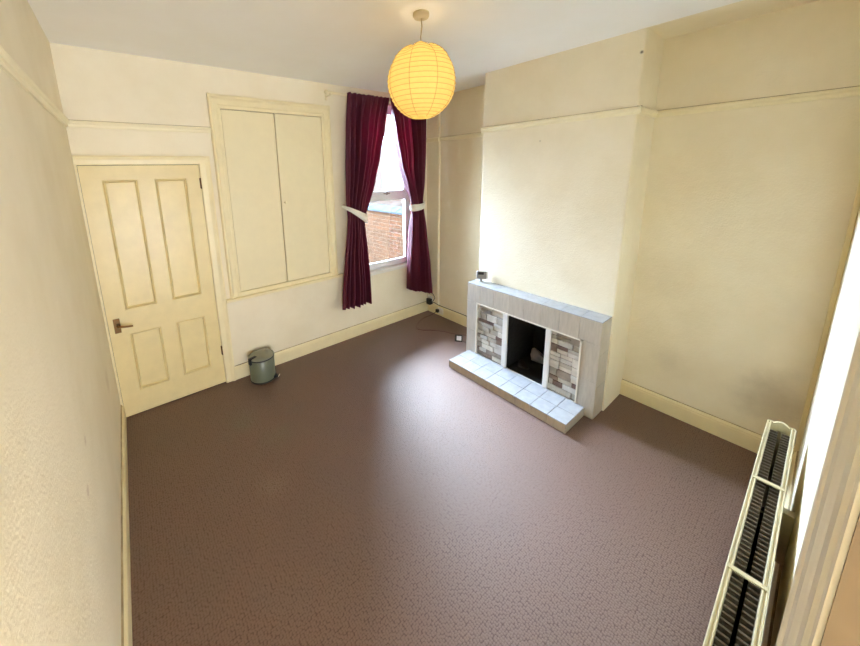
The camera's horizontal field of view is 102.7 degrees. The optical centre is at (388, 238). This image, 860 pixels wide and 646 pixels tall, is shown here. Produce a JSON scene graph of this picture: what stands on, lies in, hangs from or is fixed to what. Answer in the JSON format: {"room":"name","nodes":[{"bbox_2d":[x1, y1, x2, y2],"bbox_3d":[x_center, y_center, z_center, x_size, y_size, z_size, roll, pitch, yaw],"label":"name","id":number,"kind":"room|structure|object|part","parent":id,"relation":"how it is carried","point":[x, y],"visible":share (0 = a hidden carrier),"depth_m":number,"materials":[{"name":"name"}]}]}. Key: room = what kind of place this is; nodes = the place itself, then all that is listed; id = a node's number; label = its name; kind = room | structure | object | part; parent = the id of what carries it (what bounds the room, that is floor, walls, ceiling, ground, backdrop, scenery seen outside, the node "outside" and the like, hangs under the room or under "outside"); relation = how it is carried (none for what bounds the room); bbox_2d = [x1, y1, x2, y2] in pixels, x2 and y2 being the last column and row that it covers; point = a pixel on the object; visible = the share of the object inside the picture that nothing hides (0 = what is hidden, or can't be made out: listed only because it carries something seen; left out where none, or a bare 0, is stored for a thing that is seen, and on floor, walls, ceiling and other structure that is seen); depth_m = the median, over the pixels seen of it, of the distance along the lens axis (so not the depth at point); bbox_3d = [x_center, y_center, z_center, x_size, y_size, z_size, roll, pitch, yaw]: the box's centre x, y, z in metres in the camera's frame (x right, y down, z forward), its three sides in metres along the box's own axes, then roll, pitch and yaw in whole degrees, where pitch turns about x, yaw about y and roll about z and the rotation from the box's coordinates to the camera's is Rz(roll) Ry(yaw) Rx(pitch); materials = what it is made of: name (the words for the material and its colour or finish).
{"room":"living room","nodes":[
{"label":"living room","id":0,"kind":"room"},
{"bbox_2d":[0,0,120,645],"bbox_3d":[-1.281,0.389,1.198,0.220,2.879,3.548,-10,14,-37],"label":"wall","id":1,"kind":"structure","parent":0,"point":[60,406],"depth_m":1.05,"materials":[{"name":"paint"}]},
{"bbox_2d":[0,45,69,126],"bbox_3d":[-1.143,-0.539,1.010,0.026,0.051,3.308,-10,14,-37],"label":"rail","id":2,"kind":"object","parent":1,"relation":"attached to","point":[8,64],"visible":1,"depth_m":1.28,"materials":[{"name":"beige paint"}]},
{"bbox_2d":[121,405,132,645],"bbox_3d":[-1.116,1.610,1.459,0.019,0.136,3.248,-10,14,-37],"label":"baseboard","id":3,"kind":"structure","parent":1,"relation":"attached to","point":[126,607],"depth_m":1.69,"materials":[{"name":"beige paint"}]},
{"bbox_2d":[49,42,426,403],"bbox_3d":[-0.878,-0.150,3.554,3.372,2.759,0.220,-10,14,-37],"label":"wall","id":4,"kind":"structure","parent":0,"point":[94,84],"depth_m":2.85,"materials":[{"name":"paint"}]},
{"bbox_2d":[68,120,210,132],"bbox_3d":[-1.806,-0.829,2.544,0.885,0.051,0.026,-10,14,-37],"label":"rail","id":5,"kind":"object","parent":4,"relation":"attached to","point":[73,123],"visible":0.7,"depth_m":2.51,"materials":[{"name":"beige paint"}]},
{"bbox_2d":[72,155,235,416],"bbox_3d":[-1.802,0.384,2.785,0.845,2.053,0.119,-10,14,-37],"label":"door","id":6,"kind":"structure","parent":4,"relation":"in","point":[146,217],"depth_m":2.75,"materials":[{"name":"paint"}]},
{"bbox_3d":[-2.077,0.674,2.620,0.040,0.116,0.007,-10,14,-37],"label":"handle plate","id":7,"kind":"part","parent":6,"relation":"part of","materials":[{"name":"gold metal"}]},
{"bbox_3d":[-2.022,0.673,2.624,0.104,0.029,0.056,-10,14,-37],"label":"lever handle","id":8,"kind":"part","parent":6,"relation":"part of","materials":[{"name":"gold metal"}]},
{"bbox_3d":[-1.968,0.054,2.617,0.208,0.986,0.036,-10,14,-37],"label":"panel","id":9,"kind":"part","parent":6,"relation":"part of","materials":[{"name":"paint"}]},
{"bbox_3d":[-1.947,0.972,2.800,0.208,0.490,0.036,-10,14,-37],"label":"panel","id":10,"kind":"part","parent":6,"relation":"part of","materials":[{"name":"paint"}]},
{"bbox_3d":[-1.716,0.011,2.807,0.216,0.986,0.036,-10,14,-37],"label":"panel","id":11,"kind":"part","parent":6,"relation":"part of","materials":[{"name":"paint"}]},
{"bbox_3d":[-1.696,0.928,2.989,0.216,0.490,0.036,-10,14,-37],"label":"panel","id":12,"kind":"part","parent":6,"relation":"part of","materials":[{"name":"paint"}]},
{"bbox_2d":[206,93,342,302],"bbox_3d":[-1.012,-0.375,3.259,1.190,1.777,0.092,-10,14,-37],"label":"upper cabinet","id":13,"kind":"object","parent":4,"relation":"attached to","point":[274,172],"visible":1,"depth_m":3.21,"materials":[{"name":"beige paint"}]},
{"bbox_3d":[-1.205,-0.322,3.133,0.442,1.593,0.022,-10,14,-37],"label":"door","id":14,"kind":"part","parent":13,"relation":"part of","materials":[{"name":"beige paint"}]},
{"bbox_3d":[-0.980,0.486,3.414,1.190,0.028,0.052,-10,14,-37],"label":"sill","id":15,"kind":"part","parent":13,"relation":"part of","materials":[{"name":"beige paint"}]},
{"bbox_3d":[-0.840,-0.384,3.405,0.464,1.593,0.028,-10,14,-37],"label":"door","id":16,"kind":"part","parent":13,"relation":"part of","materials":[{"name":"beige paint"}]},
{"bbox_2d":[235,301,427,379],"bbox_3d":[-0.441,1.096,3.969,2.524,0.136,0.019,-10,14,-37],"label":"baseboard","id":17,"kind":"structure","parent":4,"relation":"attached to","point":[242,370],"depth_m":3.85,"materials":[{"name":"beige paint"}]},
{"bbox_2d":[324,90,390,101],"bbox_3d":[-0.077,-1.496,3.718,1.402,0.100,0.121,-10,14,-37],"label":"pole","id":18,"kind":"object","parent":4,"relation":"attached to","point":[326,92],"visible":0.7,"depth_m":3.34,"materials":[{"name":"beige wood"}]},
{"bbox_2d":[342,92,388,309],"bbox_3d":[-0.232,-0.367,3.699,0.711,2.260,0.142,-8,13,-31],"label":"curtain","id":19,"kind":"object","parent":18,"relation":"hanging from","point":[366,115],"visible":0.97,"depth_m":3.65,"materials":[{"name":"red fabric"}]},
{"bbox_2d":[342,205,367,222],"bbox_3d":[-0.344,-0.258,3.662,0.268,0.207,0.155,-6,12,-22],"label":"tieback","id":20,"kind":"object","parent":19,"relation":"attached to","point":[361,215],"visible":0.98,"depth_m":3.60,"materials":[{"name":"white fabric"}]},
{"bbox_2d":[390,98,432,293],"bbox_3d":[0.296,-0.401,4.134,0.629,2.385,0.158,-10,14,-37],"label":"curtain","id":21,"kind":"object","parent":18,"relation":"hanging from","point":[409,134],"visible":0.93,"depth_m":4.11,"materials":[{"name":"red fabric"}]},
{"bbox_2d":[410,201,424,210],"bbox_3d":[0.371,-0.404,4.198,0.147,0.118,0.269,7,14,37],"label":"tieback","id":22,"kind":"object","parent":21,"relation":"attached to","point":[416,207],"visible":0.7,"depth_m":4.11,"materials":[{"name":"white fabric"}]},
{"bbox_2d":[369,106,409,275],"bbox_3d":[-0.088,-0.558,4.117,0.945,1.975,0.292,-10,14,-37],"label":"window","id":23,"kind":"structure","parent":4,"relation":"in","point":[380,267],"depth_m":4.25,"materials":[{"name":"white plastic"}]},
{"bbox_3d":[-0.012,0.382,4.231,0.885,0.035,0.112,-10,14,-37],"label":"sill","id":24,"kind":"part","parent":23,"relation":"part of","materials":[{"name":"white paint"}]},
{"bbox_3d":[-0.051,-0.086,4.176,0.745,0.815,0.030,-10,14,-37],"label":"sash","id":25,"kind":"part","parent":23,"relation":"part of","materials":[{"name":"white plastic"}]},
{"bbox_3d":[-0.080,-0.997,4.006,0.745,0.980,0.030,-10,14,-37],"label":"sash","id":26,"kind":"part","parent":23,"relation":"part of","materials":[{"name":"white plastic"}]},
{"bbox_3d":[0.570,0.816,4.626,0.017,0.085,0.085,-10,14,-37],"label":"wall socket","id":27,"kind":"object","parent":4,"relation":"attached to","visible":0},
{"bbox_2d":[426,294,434,304],"bbox_3d":[0.579,0.808,4.576,0.060,0.169,0.139,-10,14,-37],"label":"socket adaptor","id":28,"kind":"object","parent":27,"relation":"attached to","point":[428,300],"visible":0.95,"depth_m":4.58,"materials":[{"name":"black plastic"}]},
{"bbox_2d":[370,114,402,206],"bbox_3d":[1.657,-2.966,9.383,3.100,6.500,9.200,-10,14,-37],"label":"sky","id":29,"kind":"structure","parent":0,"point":[388,177],"depth_m":9.40,"materials":[{"name":"white"}]},
{"bbox_2d":[27,0,818,92],"bbox_3d":[0.169,-1.312,1.899,3.812,0.120,3.748,-10,14,-37],"label":"ceiling","id":30,"kind":"structure","parent":0,"point":[348,43],"depth_m":2.09,"materials":[{"name":"paint"}]},
{"bbox_2d":[387,9,455,118],"bbox_3d":[0.189,-0.978,1.952,0.391,0.556,0.390,-11,15,-39],"label":"pendant light","id":31,"kind":"object","parent":30,"relation":"hanging from","point":[421,82],"visible":1,"depth_m":1.83,"materials":[{"name":"yellow paper"}]},
{"bbox_2d":[126,311,763,645],"bbox_3d":[0.225,1.510,2.468,3.672,0.120,3.568,-10,14,-37],"label":"floor","id":32,"kind":"structure","parent":0,"point":[370,492],"depth_m":1.94,"materials":[{"name":"brown carpet"}]},
{"bbox_2d":[248,349,279,384],"bbox_3d":[-1.184,1.200,3.230,0.259,0.251,0.230,-10,14,-37],"label":"pedal bin","id":33,"kind":"object","parent":32,"relation":"on","point":[261,362],"visible":1,"depth_m":3.15,"materials":[{"name":"grey metal"}]},
{"bbox_3d":[-1.190,1.089,3.204,0.228,0.020,0.228,-10,14,-37],"label":"lid","id":34,"kind":"part","parent":33,"relation":"part of","materials":[{"name":"grey metal"}]},
{"bbox_2d":[416,312,466,335],"bbox_3d":[0.633,1.071,4.159,0.447,0.067,0.697,-10,14,-37],"label":"cable","id":35,"kind":"object","parent":32,"relation":"on","point":[434,312],"visible":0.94,"depth_m":4.13,"materials":[{"name":"brown plastic"}]},
{"bbox_2d":[455,334,462,341],"bbox_3d":[0.798,1.126,3.866,0.084,0.075,0.060,2,12,14],"label":"socket","id":36,"kind":"object","parent":32,"relation":"on","point":[458,338],"visible":1,"depth_m":3.85,"materials":[{"name":"white plastic"}]},
{"bbox_2d":[449,279,611,433],"bbox_3d":[1.259,0.899,3.075,0.807,0.796,1.227,-10,14,-37],"label":"fireplace","id":37,"kind":"object","parent":32,"relation":"on","point":[504,324],"visible":0.99,"depth_m":2.86,"materials":[{"name":"beige tile"}]},
{"bbox_2d":[476,271,487,281],"bbox_3d":[0.936,0.378,3.403,0.114,0.112,0.036,1,11,10],"label":"thermostat","id":38,"kind":"object","parent":37,"relation":"on","point":[480,275],"visible":1,"depth_m":3.39,"materials":[{"name":"white plastic"}]},
{"bbox_3d":[1.040,0.911,3.345,0.163,0.526,0.290,-10,14,-37],"label":"stone panel","id":39,"kind":"part","parent":37,"relation":"part of","materials":[{"name":"brown"}]},
{"bbox_3d":[1.187,0.965,3.038,0.033,0.540,0.985,-10,14,-37],"label":"edge trim","id":40,"kind":"part","parent":37,"relation":"part of","materials":[{"name":"white paint"}]},
{"bbox_2d":[530,348,543,363],"bbox_3d":[1.427,1.122,3.240,0.131,0.142,0.156,-10,14,-37],"label":"lump","id":41,"kind":"object","parent":37,"relation":"in","point":[536,355],"visible":0.95,"depth_m":3.21,"materials":[{"name":"brown wood"}]},
{"bbox_3d":[1.470,1.011,2.796,0.163,0.526,0.226,-10,14,-37],"label":"stone panel","id":42,"kind":"part","parent":37,"relation":"part of","materials":[{"name":"brown"}]},
{"bbox_2d":[479,28,663,410],"bbox_3d":[1.436,-0.096,3.025,0.355,2.759,1.237,-10,14,-37],"label":"wall","id":43,"kind":"structure","parent":0,"point":[562,204],"depth_m":2.67,"materials":[{"name":"paint"}]},
{"bbox_2d":[480,105,641,132],"bbox_3d":[1.269,-0.935,2.735,0.026,0.051,1.273,-10,14,-37],"label":"rail","id":44,"kind":"object","parent":43,"relation":"attached to","point":[629,110],"visible":1,"depth_m":2.60,"materials":[{"name":"beige paint"}]},
{"bbox_2d":[636,106,657,117],"bbox_3d":[1.795,-0.872,2.356,0.374,0.051,0.026,-10,14,-37],"label":"rail","id":45,"kind":"object","parent":43,"relation":"attached to","point":[648,112],"visible":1,"depth_m":2.35,"materials":[{"name":"beige paint"}]},
{"bbox_2d":[439,0,859,445],"bbox_3d":[1.623,-0.086,3.262,0.220,2.879,3.748,-10,14,-37],"label":"wall","id":46,"kind":"structure","parent":0,"point":[747,211],"depth_m":2.22,"materials":[{"name":"paint"}]},
{"bbox_2d":[426,137,438,142],"bbox_3d":[0.544,-1.208,4.199,0.024,0.046,0.214,-10,14,-37],"label":"rail","id":47,"kind":"object","parent":46,"relation":"attached to","point":[437,138],"visible":0.86,"depth_m":4.18,"materials":[{"name":"beige paint"}]},
{"bbox_2d":[427,112,440,304],"bbox_3d":[0.577,-0.411,4.370,0.024,2.629,0.212,-10,14,-37],"label":"trim","id":48,"kind":"structure","parent":46,"relation":"attached to","point":[434,123],"depth_m":4.34,"materials":[{"name":"paint"}]},
{"bbox_2d":[428,304,466,326],"bbox_3d":[0.888,1.003,4.285,0.019,0.136,1.085,-10,14,-37],"label":"baseboard","id":49,"kind":"structure","parent":46,"relation":"attached to","point":[453,316],"depth_m":4.38,"materials":[{"name":"beige paint"}]},
{"bbox_2d":[439,132,483,140],"bbox_3d":[0.831,-1.150,3.863,0.026,0.051,1.104,-10,14,-37],"label":"rail","id":50,"kind":"object","parent":46,"relation":"attached to","point":[478,134],"visible":0.58,"depth_m":3.85,"materials":[{"name":"beige paint"}]},
{"bbox_2d":[620,379,793,460],"bbox_3d":[2.271,1.323,2.523,0.019,0.136,0.967,-10,14,-37],"label":"baseboard","id":51,"kind":"structure","parent":46,"relation":"attached to","point":[743,437],"depth_m":2.52,"materials":[{"name":"beige paint"}]},
{"bbox_2d":[656,86,859,117],"bbox_3d":[2.220,-0.829,2.093,0.026,0.051,0.967,-10,14,-37],"label":"rail","id":52,"kind":"object","parent":46,"relation":"attached to","point":[854,90],"visible":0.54,"depth_m":2.04,"materials":[{"name":"beige paint"}]},
{"bbox_2d":[770,207,859,645],"bbox_3d":[1.247,0.342,0.844,3.372,2.759,0.120,-10,14,-37],"label":"wall","id":53,"kind":"structure","parent":0,"point":[844,328],"depth_m":1.30,"materials":[{"name":"paint"}]},
{"bbox_2d":[703,420,795,645],"bbox_3d":[1.356,1.336,1.276,1.588,0.635,0.137,-10,14,-37],"label":"radiator","id":54,"kind":"object","parent":53,"relation":"attached to","point":[762,535],"visible":1,"depth_m":1.23,"materials":[{"name":"beige metal"}]},
{"bbox_3d":[1.367,1.288,1.250,1.588,0.500,0.015,-10,14,-37],"label":"panel","id":55,"kind":"part","parent":54,"relation":"part of","materials":[{"name":"beige metal"}]},
{"bbox_2d":[760,451,798,645],"bbox_3d":[1.605,1.554,1.434,2.432,0.136,0.019,-10,14,-37],"label":"baseboard","id":56,"kind":"structure","parent":53,"relation":"attached to","point":[775,581],"depth_m":1.47,"materials":[{"name":"beige paint"}]},
{"bbox_2d":[775,329,859,645],"bbox_3d":[0.237,0.809,0.246,0.928,2.120,0.051,-10,14,-37],"label":"trim","id":57,"kind":"structure","parent":53,"relation":"attached to","point":[835,511],"depth_m":0.40,"materials":[{"name":"white paint"}]},
{"bbox_2d":[793,179,859,453],"bbox_3d":[2.530,0.104,1.898,0.020,2.759,0.021,-10,14,-37],"label":"trim","id":58,"kind":"structure","parent":53,"relation":"attached to","point":[856,205],"depth_m":1.96,"materials":[{"name":"beige paint"}]},
{"bbox_2d":[820,513,859,645],"bbox_3d":[0.533,0.839,0.394,0.004,1.990,0.152,-10,14,-37],"label":"trim","id":59,"kind":"structure","parent":53,"relation":"attached to","point":[842,628],"depth_m":0.36,"materials":[{"name":"beige wood"}]},
{"label":"outside","id":60,"kind":"structure","parent":0,"visible":0},
{"bbox_3d":[-2.500,0.154,11.336,14.000,0.200,13.760,-10,14,-37],"label":"ground","id":61,"kind":"structure","parent":60,"visible":0},
{"bbox_2d":[365,203,402,263],"bbox_3d":[-1.097,-0.148,8.247,0.340,1.535,7.200,-10,14,-37],"label":"wall","id":62,"kind":"structure","parent":61,"relation":"on","point":[384,227],"depth_m":6.72,"materials":[{"name":"brick"}]}
]}

